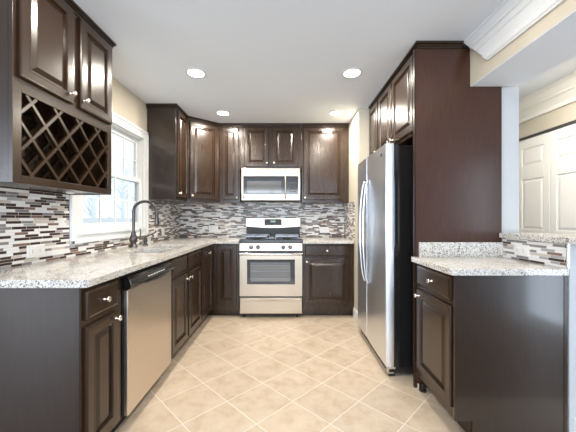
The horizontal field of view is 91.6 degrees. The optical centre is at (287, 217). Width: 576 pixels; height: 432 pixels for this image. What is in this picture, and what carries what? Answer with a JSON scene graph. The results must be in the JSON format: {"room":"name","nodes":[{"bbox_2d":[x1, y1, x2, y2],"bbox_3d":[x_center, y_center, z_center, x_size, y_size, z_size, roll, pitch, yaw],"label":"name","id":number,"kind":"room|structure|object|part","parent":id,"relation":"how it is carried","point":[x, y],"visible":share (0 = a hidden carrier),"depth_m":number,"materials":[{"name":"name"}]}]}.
{"room":"kitchen","nodes":[
{"label":"kitchen","id":0,"kind":"room"},
{"bbox_2d":[9,77,177,267],"bbox_3d":[-1.580,-0.020,2.625,0.080,2.440,2.950,0,0,0],"label":"wall","id":1,"kind":"structure","parent":0,"point":[126,104],"depth_m":2.72,"materials":[{"name":"beige"}]},
{"bbox_2d":[0,0,116,194],"bbox_3d":[-1.367,-0.701,1.620,0.344,1.078,0.754,0,0,0],"label":"wine rack cabinet","id":2,"kind":"object","parent":1,"relation":"attached to","point":[56,61],"visible":0.98,"depth_m":1.54,"materials":[{"name":"brown wood"}]},
{"bbox_3d":[-1.234,-0.920,1.446,0.020,0.536,0.323,0,0,0],"label":"door","id":3,"kind":"part","parent":2,"relation":"part of","materials":[{"name":"brown wood"}]},
{"bbox_3d":[-1.381,-1.217,1.620,0.316,0.044,0.754,0,0,0],"label":"cornice","id":4,"kind":"part","parent":2,"relation":"part of","materials":[{"name":"brown wood"}]},
{"bbox_3d":[-1.234,-0.920,1.808,0.020,0.536,0.297,0,0,0],"label":"door","id":5,"kind":"part","parent":2,"relation":"part of","materials":[{"name":"brown wood"}]},
{"bbox_2d":[69,195,69,243],"bbox_3d":[-1.534,0.011,1.962,0.011,0.347,0.005,0,0,0],"label":"trim","id":6,"kind":"structure","parent":1,"relation":"attached to","point":[69,195],"depth_m":1.96,"materials":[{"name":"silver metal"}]},
{"bbox_2d":[0,188,180,268],"bbox_3d":[-1.536,0.036,2.620,0.008,0.472,2.760,0,0,0],"label":"tile backsplash","id":7,"kind":"structure","parent":1,"relation":"attached to","point":[27,217],"depth_m":1.78,"materials":[{"name":"tile"}]},
{"bbox_2d":[27,244,44,258],"bbox_3d":[-1.527,0.200,1.700,0.009,0.076,0.120,0,0,0],"label":"outlet plate","id":8,"kind":"object","parent":7,"relation":"attached to","point":[38,250],"visible":1,"depth_m":1.69,"materials":[{"name":"white plastic"}]},
{"bbox_2d":[30,249,35,253],"bbox_3d":[-1.525,0.200,1.675,0.003,0.030,0.034,0,0,0],"label":"socket","id":9,"kind":"object","parent":8,"relation":"attached to","point":[32,251],"depth_m":1.67,"materials":[{"name":"white plastic"}]},
{"bbox_2d":[154,228,157,237],"bbox_3d":[-1.528,0.170,3.240,0.008,0.116,0.076,0,0,0],"label":"outlet plate","id":10,"kind":"object","parent":7,"relation":"attached to","point":[156,229],"visible":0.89,"depth_m":3.24,"materials":[{"name":"white plastic"}]},
{"bbox_2d":[70,111,148,243],"bbox_3d":[-1.565,-0.370,2.506,0.114,1.110,1.081,0,0,0],"label":"window","id":11,"kind":"structure","parent":1,"relation":"in","point":[121,127],"depth_m":2.64,"materials":[{"name":"white paint"}]},
{"bbox_3d":[-1.573,-0.165,2.522,0.030,0.500,0.874,0,0,0],"label":"sash","id":12,"kind":"part","parent":11,"relation":"part of","materials":[{"name":"white paint"}]},
{"bbox_3d":[-1.607,-0.598,2.522,0.030,0.455,0.874,0,0,0],"label":"sash","id":13,"kind":"part","parent":11,"relation":"part of","materials":[{"name":"white paint"}]},
{"bbox_2d":[146,103,188,200],"bbox_3d":[-1.357,-0.721,3.217,0.364,1.038,0.378,0,0,0],"label":"upper cabinet","id":14,"kind":"object","parent":1,"relation":"attached to","point":[167,123],"visible":1,"depth_m":3.05,"materials":[{"name":"brown wood"}]},
{"bbox_3d":[-1.371,-1.217,3.214,0.336,0.044,0.372,0,0,0],"label":"cornice","id":15,"kind":"part","parent":14,"relation":"part of","materials":[{"name":"brown wood"}]},
{"bbox_3d":[-1.214,-0.714,3.240,0.020,0.948,0.310,0,0,0],"label":"door","id":16,"kind":"part","parent":14,"relation":"part of","materials":[{"name":"brown wood"}]},
{"bbox_2d":[244,173,300,202],"bbox_3d":[0.565,-0.020,4.060,4.210,2.440,0.120,0,0,0],"label":"wall","id":17,"kind":"structure","parent":0,"point":[300,173],"depth_m":4.00,"materials":[{"name":"beige"}]},
{"bbox_2d":[163,116,223,203],"bbox_3d":[-1.208,-0.721,3.691,0.647,1.038,0.602,0,0,0],"label":"upper cabinet","id":18,"kind":"object","parent":17,"relation":"attached to","point":[203,135],"visible":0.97,"depth_m":3.53,"materials":[{"name":"brown wood"}]},
{"bbox_3d":[-1.055,-0.714,3.535,0.372,0.948,0.020,0,0,-40],"label":"door","id":19,"kind":"part","parent":18,"relation":"part of","materials":[{"name":"brown wood"}]},
{"bbox_3d":[-1.061,-1.217,3.542,0.424,0.044,0.044,0,0,-40],"label":"cornice","id":20,"kind":"part","parent":18,"relation":"part of","materials":[{"name":"brown wood"}]},
{"bbox_2d":[220,123,243,203],"bbox_3d":[-0.765,-0.721,3.811,0.266,1.038,0.362,0,0,0],"label":"upper cabinet","id":21,"kind":"object","parent":17,"relation":"attached to","point":[230,171],"visible":0.98,"depth_m":3.66,"materials":[{"name":"brown wood"}]},
{"bbox_3d":[-0.765,-1.217,3.678,0.266,0.044,0.044,0,0,0],"label":"cornice","id":22,"kind":"part","parent":21,"relation":"part of","materials":[{"name":"brown wood"}]},
{"bbox_3d":[-0.756,-0.714,3.669,0.220,0.948,0.020,0,0,0],"label":"door","id":23,"kind":"part","parent":21,"relation":"part of","materials":[{"name":"brown wood"}]},
{"bbox_2d":[181,201,354,240],"bbox_3d":[-0.366,0.026,3.680,2.332,0.492,0.640,0,0,0],"label":"tile backsplash","id":24,"kind":"structure","parent":17,"relation":"attached to","point":[196,219],"depth_m":3.99,"materials":[{"name":"tile"}]},
{"bbox_2d":[209,225,217,231],"bbox_3d":[-1.060,0.155,3.987,0.130,0.100,0.009,0,0,0],"label":"outlet plate","id":25,"kind":"object","parent":24,"relation":"attached to","point":[212,228],"visible":1,"depth_m":3.99,"materials":[{"name":"white plastic"}]},
{"bbox_2d":[320,227,328,232],"bbox_3d":[0.515,0.170,3.987,0.124,0.084,0.009,0,0,0],"label":"outlet plate","id":26,"kind":"object","parent":24,"relation":"attached to","point":[322,229],"visible":1,"depth_m":3.99,"materials":[{"name":"white plastic"}]},
{"bbox_2d":[240,123,301,172],"bbox_3d":[-0.226,-0.942,3.811,0.808,0.594,0.362,0,0,0],"label":"upper cabinet","id":27,"kind":"object","parent":17,"relation":"attached to","point":[262,145],"visible":0.98,"depth_m":3.66,"materials":[{"name":"brown wood"}]},
{"bbox_3d":[-0.413,-0.930,3.669,0.323,0.516,0.020,0,0,0],"label":"door","id":28,"kind":"part","parent":27,"relation":"part of","materials":[{"name":"brown wood"}]},
{"bbox_2d":[241,168,299,201],"bbox_3d":[-0.222,-0.434,3.772,0.756,0.415,0.437,0,0,0],"label":"microwave","id":29,"kind":"object","parent":27,"relation":"attached to","point":[257,184],"visible":1,"depth_m":3.60,"materials":[{"name":"silver"}]},
{"bbox_3d":[-0.587,-0.421,3.617,0.025,0.233,0.026,0,0,0],"label":"trim","id":30,"kind":"part","parent":29,"relation":"part of","materials":[{"name":"silver metal"}]},
{"bbox_3d":[-0.313,-0.421,3.618,0.523,0.233,0.024,0,0,0],"label":"door","id":31,"kind":"part","parent":29,"relation":"part of","materials":[{"name":"black"}]},
{"bbox_3d":[-0.222,-0.589,3.617,0.756,0.103,0.026,0,0,0],"label":"trim","id":32,"kind":"part","parent":29,"relation":"part of","materials":[{"name":"silver metal"}]},
{"bbox_3d":[-0.222,-0.266,3.617,0.756,0.077,0.026,0,0,0],"label":"trim","id":33,"kind":"part","parent":29,"relation":"part of","materials":[{"name":"silver metal"}]},
{"bbox_3d":[0.144,-0.421,3.617,0.024,0.233,0.026,0,0,0],"label":"trim","id":34,"kind":"part","parent":29,"relation":"part of","materials":[{"name":"silver metal"}]},
{"bbox_3d":[-0.226,-1.217,3.678,0.808,0.044,0.044,0,0,0],"label":"cornice","id":35,"kind":"part","parent":27,"relation":"part of","materials":[{"name":"brown wood"}]},
{"bbox_3d":[-0.040,-0.930,3.669,0.330,0.516,0.020,0,0,0],"label":"door","id":36,"kind":"part","parent":27,"relation":"part of","materials":[{"name":"brown wood"}]},
{"bbox_2d":[301,123,348,203],"bbox_3d":[0.489,-0.721,3.811,0.619,1.038,0.362,0,0,0],"label":"upper cabinet","id":37,"kind":"object","parent":17,"relation":"attached to","point":[325,146],"visible":0.96,"depth_m":3.66,"materials":[{"name":"brown wood"}]},
{"bbox_3d":[0.489,-1.217,3.678,0.619,0.044,0.044,0,0,0],"label":"cornice","id":38,"kind":"part","parent":37,"relation":"part of","materials":[{"name":"brown wood"}]},
{"bbox_2d":[115,315,464,431],"bbox_3d":[0.505,1.250,2.635,4.330,0.100,2.970,0,0,0],"label":"floor","id":39,"kind":"structure","parent":0,"point":[234,373],"depth_m":2.02,"materials":[{"name":"tile"}]},
{"bbox_2d":[0,276,122,431],"bbox_3d":[-1.207,0.753,1.399,0.662,0.893,0.303,0,0,0],"label":"base cabinet","id":40,"kind":"object","parent":39,"relation":"on","point":[60,348],"visible":0.99,"depth_m":1.25,"materials":[{"name":"brown wood"}]},
{"bbox_3d":[-1.234,0.711,1.248,0.609,0.808,0.003,0,0,0],"label":"panel","id":41,"kind":"part","parent":40,"relation":"part of","materials":[{"name":"brown wood"}]},
{"bbox_3d":[-0.914,0.399,1.383,0.019,0.133,0.234,0,0,0],"label":"drawer","id":42,"kind":"part","parent":40,"relation":"part of","materials":[{"name":"brown wood"}]},
{"bbox_3d":[-0.914,0.787,1.383,0.020,0.585,0.234,0,0,0],"label":"door","id":43,"kind":"part","parent":40,"relation":"part of","materials":[{"name":"brown wood"}]},
{"bbox_3d":[-0.890,0.400,1.383,0.030,0.029,0.029,0,0,0],"label":"knob","id":44,"kind":"part","parent":40,"relation":"part of","materials":[{"name":"silver metal"}]},
{"bbox_2d":[111,260,174,431],"bbox_3d":[-1.185,0.756,1.867,0.639,0.888,0.606,0,0,0],"label":"dishwasher","id":45,"kind":"object","parent":39,"relation":"on","point":[145,292],"visible":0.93,"depth_m":1.74,"materials":[{"name":"silver metal"}]},
{"bbox_3d":[-0.912,0.761,1.869,0.024,0.707,0.590,0,0,0],"label":"door","id":46,"kind":"part","parent":45,"relation":"part of","materials":[{"name":"silver metal"}]},
{"bbox_3d":[-0.899,0.367,1.866,0.049,0.074,0.600,0,0,0],"label":"control panel","id":47,"kind":"part","parent":45,"relation":"part of","materials":[{"name":"black"}]},
{"bbox_3d":[-0.880,0.395,1.860,0.028,0.031,0.422,0,0,0],"label":"handle","id":48,"kind":"part","parent":45,"relation":"part of","materials":[{"name":"black"}]},
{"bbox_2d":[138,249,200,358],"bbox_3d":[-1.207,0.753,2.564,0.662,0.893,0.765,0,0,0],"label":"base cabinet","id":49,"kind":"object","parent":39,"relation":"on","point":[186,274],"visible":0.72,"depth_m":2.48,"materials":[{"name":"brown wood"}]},
{"bbox_3d":[-0.914,0.787,2.363,0.020,0.585,0.338,0,0,0],"label":"door","id":50,"kind":"part","parent":49,"relation":"part of","materials":[{"name":"brown wood"}]},
{"bbox_3d":[-0.914,0.787,2.749,0.020,0.585,0.370,0,0,0],"label":"door","id":51,"kind":"part","parent":49,"relation":"part of","materials":[{"name":"brown wood"}]},
{"bbox_2d":[195,243,239,329],"bbox_3d":[-1.065,0.753,3.471,0.947,0.893,1.042,0,0,0],"label":"base cabinet","id":52,"kind":"object","parent":39,"relation":"on","point":[220,263],"visible":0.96,"depth_m":3.37,"materials":[{"name":"brown wood"}]},
{"bbox_2d":[0,237,242,287],"bbox_3d":[-1.060,0.289,2.607,0.941,0.035,2.768,0,0,0],"label":"countertop","id":53,"kind":"structure","parent":52,"relation":"on","point":[91,269],"depth_m":1.60,"materials":[{"name":"white stone"}]},
{"bbox_2d":[129,200,158,247],"bbox_3d":[-1.335,0.053,2.600,0.276,0.438,0.076,0,0,0],"label":"gooseneck faucet","id":54,"kind":"object","parent":53,"relation":"on","point":[133,238],"visible":1,"depth_m":2.59,"materials":[{"name":"brown metal"}]},
{"bbox_3d":[-1.328,-0.017,2.600,0.239,0.298,0.026,0,0,0],"label":"spout","id":55,"kind":"part","parent":54,"relation":"part of","materials":[{"name":"brown metal"}]},
{"bbox_2d":[143,230,156,245],"bbox_3d":[-1.380,0.197,2.798,0.130,0.149,0.051,0,0,-27],"label":"soap dispenser","id":56,"kind":"object","parent":53,"relation":"on","point":[145,239],"visible":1,"depth_m":2.77,"materials":[{"name":"brown metal"}]},
{"bbox_3d":[-0.914,0.706,3.160,0.020,0.748,0.390,0,0,0],"label":"door","id":57,"kind":"part","parent":52,"relation":"part of","materials":[{"name":"brown wood"}]},
{"bbox_3d":[-0.739,0.683,3.379,0.237,0.703,0.020,0,0,0],"label":"door","id":58,"kind":"part","parent":52,"relation":"part of","materials":[{"name":"brown wood"}]},
{"bbox_2d":[239,218,301,316],"bbox_3d":[-0.204,0.601,3.618,0.757,1.198,0.675,0,0,0],"label":"gas range","id":59,"kind":"object","parent":39,"relation":"on","point":[270,254],"visible":1,"depth_m":3.36,"materials":[{"name":"silver metal"}]},
{"bbox_3d":[-0.204,0.428,3.317,0.735,0.034,0.074,0,0,0],"label":"oven handle","id":60,"kind":"part","parent":59,"relation":"part of","materials":[{"name":"silver metal"}]},
{"bbox_2d":[239,234,301,242],"bbox_3d":[-0.204,0.258,3.610,0.757,0.087,0.500,0,0,0],"label":"cooktop","id":61,"kind":"object","parent":59,"relation":"in","point":[249,238],"depth_m":3.40,"materials":[{"name":"black metal"}]},
{"bbox_3d":[-0.204,0.348,3.370,0.755,0.093,0.039,0,0,0],"label":"control panel","id":62,"kind":"part","parent":59,"relation":"part of","materials":[{"name":"silver metal"}]},
{"bbox_3d":[-0.204,1.052,3.372,0.747,0.193,0.035,0,0,0],"label":"storage drawer","id":63,"kind":"part","parent":59,"relation":"part of","materials":[{"name":"silver metal"}]},
{"bbox_3d":[-0.204,0.984,3.343,0.699,0.032,0.038,0,0,0],"label":"drawer pull","id":64,"kind":"part","parent":59,"relation":"part of","materials":[{"name":"silver metal"}]},
{"bbox_3d":[-0.204,0.695,3.371,0.749,0.486,0.034,0,0,0],"label":"oven door","id":65,"kind":"part","parent":59,"relation":"part of","materials":[{"name":"silver metal"}]},
{"bbox_3d":[-0.206,0.057,3.852,0.236,0.083,0.004,0,0,0],"label":"display panel","id":66,"kind":"part","parent":59,"relation":"part of","materials":[{"name":"black plastic"}]},
{"bbox_2d":[302,243,353,314],"bbox_3d":[0.489,0.753,3.666,0.619,0.893,0.652,0,0,0],"label":"base cabinet","id":67,"kind":"object","parent":39,"relation":"on","point":[327,269],"visible":0.94,"depth_m":3.37,"materials":[{"name":"brown wood"}]},
{"bbox_3d":[0.472,0.394,3.380,0.535,0.132,0.019,0,0,0],"label":"drawer","id":68,"kind":"part","parent":67,"relation":"part of","materials":[{"name":"brown wood"}]},
{"bbox_3d":[0.472,0.760,3.379,0.535,0.550,0.020,0,0,0],"label":"door","id":69,"kind":"part","parent":67,"relation":"part of","materials":[{"name":"brown wood"}]},
{"bbox_2d":[301,237,353,243],"bbox_3d":[0.485,0.289,3.668,0.611,0.035,0.646,0,0,0],"label":"countertop","id":70,"kind":"structure","parent":67,"relation":"on","point":[305,240],"depth_m":3.38,"materials":[{"name":"white stone"}]},
{"bbox_2d":[358,143,412,375],"bbox_3d":[1.065,0.318,2.550,0.770,1.765,0.869,0,0,0],"label":"refrigerator","id":71,"kind":"object","parent":39,"relation":"on","point":[385,177],"visible":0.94,"depth_m":2.12,"materials":[{"name":"silver metal"}]},
{"bbox_3d":[0.710,0.125,2.690,0.061,0.954,0.020,0,0,0],"label":"handle","id":72,"kind":"part","parent":71,"relation":"part of","materials":[{"name":"silver metal"}]},
{"bbox_3d":[0.769,0.280,2.812,0.063,1.690,0.345,0,0,0],"label":"door","id":73,"kind":"part","parent":71,"relation":"part of","materials":[{"name":"silver metal"}]},
{"bbox_3d":[0.710,0.125,2.585,0.061,0.954,0.020,0,0,0],"label":"handle","id":74,"kind":"part","parent":71,"relation":"part of","materials":[{"name":"silver metal"}]},
{"bbox_3d":[0.769,0.280,2.376,0.063,1.690,0.512,0,0,0],"label":"door","id":75,"kind":"part","parent":71,"relation":"part of","materials":[{"name":"silver metal"}]},
{"bbox_2d":[416,382,425,392],"bbox_3d":[0.932,1.175,1.952,0.047,0.050,0.063,0,0,-26],"label":"levelling foot","id":76,"kind":"object","parent":39,"relation":"on","point":[422,389],"visible":1,"depth_m":1.94,"materials":[{"name":"black plastic"}]},
{"bbox_2d":[413,41,501,387],"bbox_3d":[1.202,-0.020,1.978,0.618,2.440,0.043,0,0,0],"label":"end panel","id":77,"kind":"object","parent":39,"relation":"on","point":[457,125],"visible":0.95,"depth_m":1.98,"materials":[{"name":"brown wood"}]},
{"bbox_3d":[1.062,-1.217,1.977,0.333,0.044,0.042,0,0,0],"label":"cornice","id":78,"kind":"part","parent":77,"relation":"part of","materials":[{"name":"brown wood"}]},
{"bbox_2d":[414,263,567,431],"bbox_3d":[1.180,0.753,1.742,0.648,0.893,0.472,0,0,0],"label":"base cabinet","id":79,"kind":"object","parent":39,"relation":"on","point":[492,350],"visible":0.98,"depth_m":1.51,"materials":[{"name":"brown wood"}]},
{"bbox_3d":[0.894,0.389,1.732,0.019,0.134,0.402,0,0,0],"label":"drawer","id":80,"kind":"part","parent":79,"relation":"part of","materials":[{"name":"brown wood"}]},
{"bbox_3d":[0.894,0.760,1.732,0.020,0.550,0.402,0,0,0],"label":"door","id":81,"kind":"part","parent":79,"relation":"part of","materials":[{"name":"brown wood"}]},
{"bbox_2d":[411,242,568,275],"bbox_3d":[1.187,0.238,1.732,0.634,0.137,0.491,0,0,0],"label":"countertop","id":82,"kind":"structure","parent":79,"relation":"on","point":[451,258],"depth_m":1.75,"materials":[{"name":"white stone"}]},
{"bbox_3d":[1.192,0.753,1.516,0.587,0.893,0.017,0,0,0],"label":"panel","id":83,"kind":"part","parent":79,"relation":"part of","materials":[{"name":"brown wood"}]},
{"bbox_2d":[73,0,575,133],"bbox_3d":[0.100,-1.290,0.385,13.000,0.100,7.470,0,0,0],"label":"ceiling","id":84,"kind":"structure","parent":0,"point":[263,61],"depth_m":2.05,"materials":[{"name":"white paint"}]},
{"bbox_2d":[185,68,205,77],"bbox_3d":[-0.787,-1.236,2.394,0.172,0.007,0.172,0,0,0],"label":"recessed light","id":85,"kind":"object","parent":84,"relation":"in","point":[192,72],"visible":1,"depth_m":2.38,"materials":[{"name":"white paint"}]},
{"bbox_2d":[215,110,229,115],"bbox_3d":[-0.768,-1.236,3.307,0.172,0.007,0.172,0,0,0],"label":"recessed light","id":86,"kind":"object","parent":84,"relation":"in","point":[219,112],"visible":1,"depth_m":3.31,"materials":[{"name":"white paint"}]},
{"bbox_2d":[329,110,342,115],"bbox_3d":[0.567,-1.236,3.307,0.172,0.007,0.172,0,0,0],"label":"recessed light","id":87,"kind":"object","parent":84,"relation":"in","point":[335,112],"visible":1,"depth_m":3.31,"materials":[{"name":"white paint"}]},
{"bbox_2d":[342,68,361,77],"bbox_3d":[0.547,-1.236,2.394,0.172,0.007,0.172,0,0,0],"label":"recessed light","id":88,"kind":"object","parent":84,"relation":"in","point":[350,72],"visible":1,"depth_m":2.38,"materials":[{"name":"white paint"}]},
{"bbox_2d":[344,108,369,311],"bbox_3d":[1.157,-0.020,3.585,0.713,2.440,0.830,0,0,0],"label":"wall","id":89,"kind":"structure","parent":0,"point":[359,124],"depth_m":3.27,"materials":[{"name":"beige paint"}]},
{"bbox_2d":[353,307,357,323],"bbox_3d":[0.793,1.137,3.271,0.014,0.125,0.229,0,0,0],"label":"baseboard","id":90,"kind":"structure","parent":89,"relation":"attached to","point":[355,313],"depth_m":3.26,"materials":[{"name":"white paint"}]},
{"bbox_2d":[470,0,575,85],"bbox_3d":[1.468,-1.087,-0.611,0.363,0.307,5.179,0,0,0],"label":"beam","id":91,"kind":"structure","parent":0,"point":[479,66],"depth_m":1.56,"materials":[{"name":"beige paint"}]},
{"bbox_2d":[464,0,565,59],"bbox_3d":[1.259,-1.124,-0.588,0.056,0.232,5.125,0,0,0],"label":"crown molding","id":92,"kind":"structure","parent":91,"relation":"attached to","point":[510,19],"depth_m":1.61,"materials":[{"name":"white paint"}]},
{"bbox_2d":[502,86,575,431],"bbox_3d":[1.591,-0.020,2.752,0.157,2.440,2.495,0,0,0],"label":"wall","id":93,"kind":"structure","parent":0,"point":[510,94],"depth_m":2.00,"materials":[{"name":"grey paint"}]},
{"bbox_2d":[368,96,378,155],"bbox_3d":[1.191,-0.925,2.973,0.642,0.630,0.311,0,0,0],"label":"upper cabinet","id":94,"kind":"object","parent":93,"relation":"attached to","point":[373,107],"visible":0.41,"depth_m":2.95,"materials":[{"name":"brown wood"}]},
{"bbox_3d":[0.918,-1.217,2.973,0.044,0.044,0.311,0,0,0],"label":"cornice","id":95,"kind":"part","parent":94,"relation":"part of","materials":[{"name":"brown wood"}]},
{"bbox_2d":[377,45,415,148],"bbox_3d":[1.191,-0.925,2.409,0.642,0.630,0.812,0,0,0],"label":"upper cabinet","id":96,"kind":"object","parent":93,"relation":"attached to","point":[395,101],"visible":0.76,"depth_m":2.30,"materials":[{"name":"brown wood"}]},
{"bbox_3d":[0.909,-0.911,2.630,0.020,0.553,0.346,0,0,0],"label":"door","id":97,"kind":"part","parent":96,"relation":"part of","materials":[{"name":"brown wood"}]},
{"bbox_3d":[0.918,-1.217,2.409,0.044,0.044,0.812,0,0,0],"label":"cornice","id":98,"kind":"part","parent":96,"relation":"part of","materials":[{"name":"brown wood"}]},
{"bbox_3d":[0.909,-0.911,2.230,0.020,0.553,0.410,0,0,0],"label":"door","id":99,"kind":"part","parent":96,"relation":"part of","materials":[{"name":"brown wood"}]},
{"bbox_2d":[471,10,575,85],"bbox_3d":[1.469,-0.931,-0.611,0.360,0.004,5.178,0,0,0],"label":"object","id":100,"kind":"structure","parent":93,"relation":"attached to","point":[555,46],"depth_m":1.62,"materials":[{"name":"white paint"}]},
{"bbox_2d":[503,238,565,267],"bbox_3d":[1.509,0.205,1.736,0.008,0.133,0.448,0,0,0],"label":"tile backsplash","id":101,"kind":"structure","parent":93,"relation":"attached to","point":[547,253],"depth_m":1.67,"materials":[{"name":"tile"}]},
{"bbox_2d":[514,244,529,256],"bbox_3d":[1.500,0.208,1.800,0.009,0.072,0.114,0,0,0],"label":"outlet plate","id":102,"kind":"object","parent":101,"relation":"attached to","point":[521,250],"visible":1,"depth_m":1.79,"materials":[{"name":"white plastic"}]},
{"bbox_2d":[499,233,575,244],"bbox_3d":[1.629,0.121,1.658,0.282,0.034,0.636,0,0,0],"label":"raised bar","id":103,"kind":"object","parent":93,"relation":"on","point":[543,237],"visible":1,"depth_m":1.66,"materials":[{"name":"stone"}]},
{"bbox_2d":[566,244,569,268],"bbox_3d":[1.508,0.205,1.508,0.011,0.133,0.009,0,0,0],"label":"trim","id":104,"kind":"structure","parent":93,"relation":"attached to","point":[567,245],"depth_m":1.50,"materials":[{"name":"silver metal"}]},
{"bbox_2d":[573,418,575,431],"bbox_3d":[1.609,1.137,1.498,0.152,0.125,0.014,0,0,0],"label":"baseboard","id":105,"kind":"structure","parent":93,"relation":"attached to","point":[574,419],"depth_m":1.50,"materials":[{"name":"white paint"}]},
{"bbox_2d":[519,101,575,138],"bbox_3d":[2.610,-0.020,2.600,0.120,2.440,2.800,0,0,0],"label":"wall","id":106,"kind":"structure","parent":0,"point":[567,113],"depth_m":2.73,"materials":[{"name":"beige paint"}]},
{"bbox_2d":[519,120,575,234],"bbox_3d":[2.524,0.163,2.200,0.048,2.035,1.800,0,0,0],"label":"door","id":107,"kind":"structure","parent":106,"relation":"in","point":[547,158],"depth_m":2.69,"materials":[{"name":"white"}]},
{"bbox_2d":[519,71,575,123],"bbox_3d":[2.490,-1.137,1.550,0.120,0.205,4.900,0,0,0],"label":"crown molding","id":108,"kind":"structure","parent":106,"relation":"attached to","point":[562,92],"depth_m":2.66,"materials":[{"name":"white"}]},
{"label":"outside","id":109,"kind":"structure","parent":0,"visible":0},
{"bbox_3d":[-15.875,1.750,15.700,28.250,0.100,28.600,0,0,0],"label":"ground","id":110,"kind":"structure","parent":109,"visible":0},
{"bbox_2d":[83,138,122,217],"bbox_3d":[-8.753,-0.904,12.587,2.366,5.215,2.674,0,0,0],"label":"bare tree","id":111,"kind":"object","parent":110,"relation":"on","point":[92,211],"visible":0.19,"depth_m":12.52,"materials":[{"name":"white plant"}]},
{"bbox_2d":[83,217,131,222],"bbox_3d":[-7.060,0.825,8.015,0.180,1.750,19.030,0,0,0],"label":"fence","id":112,"kind":"object","parent":110,"relation":"on","point":[109,219],"visible":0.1,"depth_m":10.69,"materials":[{"name":"white wood"}]},
{"bbox_2d":[103,159,134,217],"bbox_3d":[-8.808,-0.895,15.247,2.342,5.196,2.092,0,0,-42],"label":"bare tree","id":113,"kind":"object","parent":110,"relation":"on","point":[122,193],"visible":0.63,"depth_m":15.13,"materials":[{"name":"white plant"}]},
{"bbox_2d":[113,149,134,211],"bbox_3d":[-9.533,-1.209,17.292,2.391,5.824,2.491,0,0,19],"label":"bare tree","id":114,"kind":"object","parent":110,"relation":"on","point":[129,163],"visible":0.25,"depth_m":17.14,"materials":[{"name":"white plant"}]}
]}

